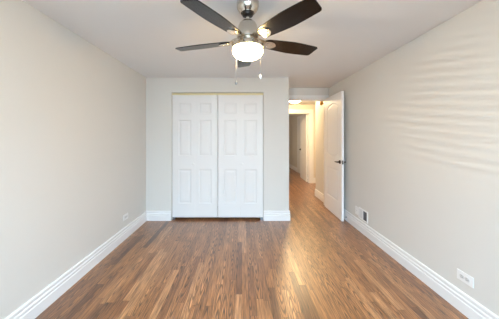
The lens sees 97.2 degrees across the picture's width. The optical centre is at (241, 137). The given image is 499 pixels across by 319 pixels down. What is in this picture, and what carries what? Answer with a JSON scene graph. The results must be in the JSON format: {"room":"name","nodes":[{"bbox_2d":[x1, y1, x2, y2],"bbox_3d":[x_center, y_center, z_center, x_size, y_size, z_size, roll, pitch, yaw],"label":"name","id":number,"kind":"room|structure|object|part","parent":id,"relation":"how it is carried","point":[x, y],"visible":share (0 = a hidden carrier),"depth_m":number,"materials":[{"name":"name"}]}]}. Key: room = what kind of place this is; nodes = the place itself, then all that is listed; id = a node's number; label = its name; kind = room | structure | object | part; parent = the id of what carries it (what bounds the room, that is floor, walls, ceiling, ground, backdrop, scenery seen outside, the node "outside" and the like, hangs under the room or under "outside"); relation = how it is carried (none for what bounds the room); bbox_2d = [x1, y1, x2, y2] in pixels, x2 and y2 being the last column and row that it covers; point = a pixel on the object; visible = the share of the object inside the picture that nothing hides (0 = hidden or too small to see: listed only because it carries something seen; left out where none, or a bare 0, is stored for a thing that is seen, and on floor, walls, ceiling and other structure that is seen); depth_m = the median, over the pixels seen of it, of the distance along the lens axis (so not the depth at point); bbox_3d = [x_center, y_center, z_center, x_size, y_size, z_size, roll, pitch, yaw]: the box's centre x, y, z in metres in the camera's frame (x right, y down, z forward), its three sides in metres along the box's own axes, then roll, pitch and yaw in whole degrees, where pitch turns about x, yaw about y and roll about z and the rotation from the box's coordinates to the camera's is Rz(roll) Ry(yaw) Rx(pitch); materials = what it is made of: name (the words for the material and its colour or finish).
{"room":"empty bedroom","nodes":[
{"label":"empty bedroom","id":0,"kind":"room"},
{"bbox_2d":[0,0,145,318],"bbox_3d":[-1.596,0.184,1.820,0.120,2.288,4.880,0,0,0],"label":"wall","id":1,"kind":"structure","parent":0,"point":[73,114],"depth_m":1.83,"materials":[{"name":"paint"}]},
{"bbox_2d":[5,211,146,318],"bbox_3d":[-1.527,1.250,1.510,0.018,0.156,4.020,0,0,0],"label":"baseboard","id":2,"kind":"structure","parent":1,"relation":"attached to","point":[41,301],"depth_m":1.96,"materials":[{"name":"white wood"}]},
{"bbox_2d":[146,78,288,219],"bbox_3d":[-0.392,0.184,3.890,2.288,2.288,0.740,0,0,0],"label":"wall","id":3,"kind":"structure","parent":0,"point":[159,91],"depth_m":3.52,"materials":[{"name":"paint"}]},
{"bbox_2d":[147,211,170,220],"bbox_3d":[-1.325,1.250,3.511,0.389,0.156,0.018,0,0,0],"label":"baseboard","id":4,"kind":"structure","parent":3,"relation":"attached to","point":[151,215],"depth_m":3.50,"materials":[{"name":"white wood"}]},
{"bbox_2d":[172,95,217,219],"bbox_3d":[-0.758,0.322,3.550,0.729,2.011,0.069,0,0,0],"label":"door","id":5,"kind":"structure","parent":3,"relation":"in","point":[194,117],"depth_m":3.55,"materials":[{"name":"white wood"}]},
{"bbox_2d":[172,93,262,94],"bbox_3d":[-0.392,-0.699,3.567,1.470,0.030,0.057,0,0,0],"label":"trim","id":6,"kind":"structure","parent":3,"relation":"attached to","point":[172,93],"depth_m":3.54,"materials":[{"name":"beige wood"}]},
{"bbox_2d":[172,93,263,219],"bbox_3d":[-0.392,0.304,3.581,1.478,2.048,0.098,0,0,0],"label":"trim","id":7,"kind":"structure","parent":3,"relation":"attached to","point":[263,93],"depth_m":3.53,"materials":[{"name":"paint"}]},
{"bbox_2d":[218,95,262,219],"bbox_3d":[-0.024,0.322,3.550,0.725,2.011,0.069,0,0,0],"label":"door","id":8,"kind":"structure","parent":3,"relation":"in","point":[240,117],"depth_m":3.55,"materials":[{"name":"white wood"}]},
{"bbox_2d":[264,211,289,220],"bbox_3d":[0.558,1.250,3.881,0.423,0.156,0.758,0,0,0],"label":"baseboard","id":9,"kind":"structure","parent":3,"relation":"attached to","point":[268,215],"depth_m":3.50,"materials":[{"name":"white wood"}]},
{"bbox_2d":[35,167,468,318],"bbox_3d":[0.820,1.378,4.790,4.960,0.100,10.820,0,0,0],"label":"floor","id":10,"kind":"structure","parent":0,"point":[315,264],"depth_m":2.12,"materials":[{"name":"brown wood"}]},
{"bbox_2d":[23,0,481,115],"bbox_3d":[0.820,-1.020,4.790,4.960,0.120,10.820,0,0,0],"label":"ceiling","id":11,"kind":"structure","parent":0,"point":[349,36],"depth_m":2.03,"materials":[{"name":"paint"}]},
{"bbox_2d":[175,0,321,84],"bbox_3d":[0.041,-0.655,1.590,1.086,0.609,1.046,0,0,0],"label":"ceiling fan","id":12,"kind":"object","parent":11,"relation":"hanging from","point":[247,47],"visible":1,"depth_m":1.46,"materials":[{"name":"silver metal"}]},
{"bbox_3d":[-0.290,-0.680,1.645,0.437,0.006,0.134,0,12,16],"label":"fan blade","id":13,"kind":"part","parent":12,"relation":"part of","materials":[{"name":"brown wood"}]},
{"bbox_3d":[-0.152,-0.680,1.265,0.134,0.006,0.437,14,8,33],"label":"fan blade","id":14,"kind":"part","parent":12,"relation":"part of","materials":[{"name":"brown wood"}]},
{"bbox_3d":[0.028,-0.680,1.893,0.134,0.006,0.437,-12,0,-2],"label":"fan blade","id":15,"kind":"part","parent":12,"relation":"part of","materials":[{"name":"grey wood"}]},
{"bbox_3d":[0.040,-0.587,1.550,0.212,0.077,0.212,0,0,0],"label":"lamp shade","id":16,"kind":"part","parent":12,"relation":"part of","materials":[{"name":"white glass"}]},
{"bbox_3d":[0.252,-0.680,1.279,0.134,0.006,0.437,15,-9,-37],"label":"fan blade","id":17,"kind":"part","parent":12,"relation":"part of","materials":[{"name":"brown wood"}]},
{"bbox_3d":[0.363,-0.680,1.667,0.437,0.006,0.134,0,-12,-20],"label":"fan blade","id":18,"kind":"part","parent":12,"relation":"part of","materials":[{"name":"brown wood"}]},
{"bbox_2d":[289,114,305,166],"bbox_3d":[2.190,0.184,8.305,0.120,2.288,3.550,0,0,0],"label":"wall","id":19,"kind":"structure","parent":0,"point":[293,118],"depth_m":9.10,"materials":[{"name":"paint"}]},
{"bbox_2d":[289,164,296,171],"bbox_3d":[2.121,1.250,9.250,0.018,0.156,1.660,0,0,0],"label":"baseboard","id":20,"kind":"structure","parent":19,"relation":"attached to","point":[294,168],"depth_m":9.04,"materials":[{"name":"white wood"}]},
{"bbox_2d":[298,118,299,172],"bbox_3d":[2.090,0.305,7.920,0.079,2.030,0.836,0,0,0],"label":"door","id":21,"kind":"structure","parent":19,"relation":"in","point":[299,118],"depth_m":8.19,"materials":[{"name":"white wood"}]},
{"bbox_2d":[297,114,304,171],"bbox_3d":[2.122,0.268,7.920,0.016,2.120,1.000,0,0,0],"label":"trim","id":22,"kind":"structure","parent":19,"relation":"attached to","point":[298,117],"depth_m":8.38,"materials":[{"name":"white wood"}]},
{"bbox_2d":[289,105,315,177],"bbox_3d":[1.040,0.184,6.470,4.280,2.288,0.120,0,0,0],"label":"wall","id":23,"kind":"structure","parent":0,"point":[290,106],"depth_m":6.41,"materials":[{"name":"paint"}]},
{"bbox_2d":[289,109,313,182],"bbox_3d":[1.562,0.257,6.470,1.033,2.143,0.164,0,0,0],"label":"trim","id":24,"kind":"structure","parent":23,"relation":"attached to","point":[310,112],"depth_m":6.39,"materials":[{"name":"white wood"}]},
{"bbox_2d":[299,114,307,181],"bbox_3d":[1.934,0.313,6.940,0.150,2.014,0.772,0,0,4],"label":"door","id":25,"kind":"structure","parent":23,"relation":"in","point":[303,149],"depth_m":6.78,"materials":[{"name":"white wood"}]},
{"bbox_2d":[289,88,328,94],"bbox_3d":[0.012,0.184,4.320,3.336,2.288,0.120,0,0,0],"label":"wall","id":26,"kind":"structure","parent":0,"point":[292,91],"depth_m":4.26,"materials":[{"name":"paint"}]},
{"bbox_2d":[289,95,328,204],"bbox_3d":[1.225,0.258,4.320,0.908,2.140,0.164,0,0,0],"label":"trim","id":27,"kind":"structure","parent":26,"relation":"attached to","point":[291,97],"depth_m":4.26,"materials":[{"name":"white wood"}]},
{"bbox_2d":[316,0,498,315],"bbox_3d":[1.740,0.184,2.200,0.120,2.288,5.640,0,0,0],"label":"wall","id":28,"kind":"structure","parent":0,"point":[421,120],"depth_m":1.90,"materials":[{"name":"paint"}]},
{"bbox_2d":[315,189,323,202],"bbox_3d":[1.971,1.250,4.716,0.618,0.156,0.643,0,0,0],"label":"baseboard","id":29,"kind":"structure","parent":28,"relation":"attached to","point":[319,195],"depth_m":4.72,"materials":[{"name":"white wood"}]},
{"bbox_2d":[325,91,345,220],"bbox_3d":[1.584,0.293,3.851,0.150,2.054,0.777,0,0,-1],"label":"door","id":30,"kind":"structure","parent":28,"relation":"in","point":[334,104],"depth_m":3.72,"materials":[{"name":"white wood"}]},
{"bbox_2d":[358,207,367,223],"bbox_3d":[1.675,1.073,3.045,0.009,0.156,0.224,0,0,0],"label":"air vent","id":31,"kind":"object","parent":28,"relation":"in","point":[362,214],"visible":1,"depth_m":3.03,"materials":[{"name":"white plastic"}]},
{"bbox_2d":[344,209,498,318],"bbox_3d":[1.671,1.250,1.880,0.018,0.156,4.760,0,0,0],"label":"baseboard","id":32,"kind":"structure","parent":28,"relation":"attached to","point":[472,309],"depth_m":1.96,"materials":[{"name":"white wood"}]},
{"bbox_2d":[457,268,473,287],"bbox_3d":[1.675,1.057,1.655,0.009,0.077,0.121,0,0,0],"label":"wall outlet","id":33,"kind":"object","parent":28,"relation":"attached to","point":[461,275],"visible":1,"depth_m":1.65,"materials":[{"name":"white plastic"}]}
]}

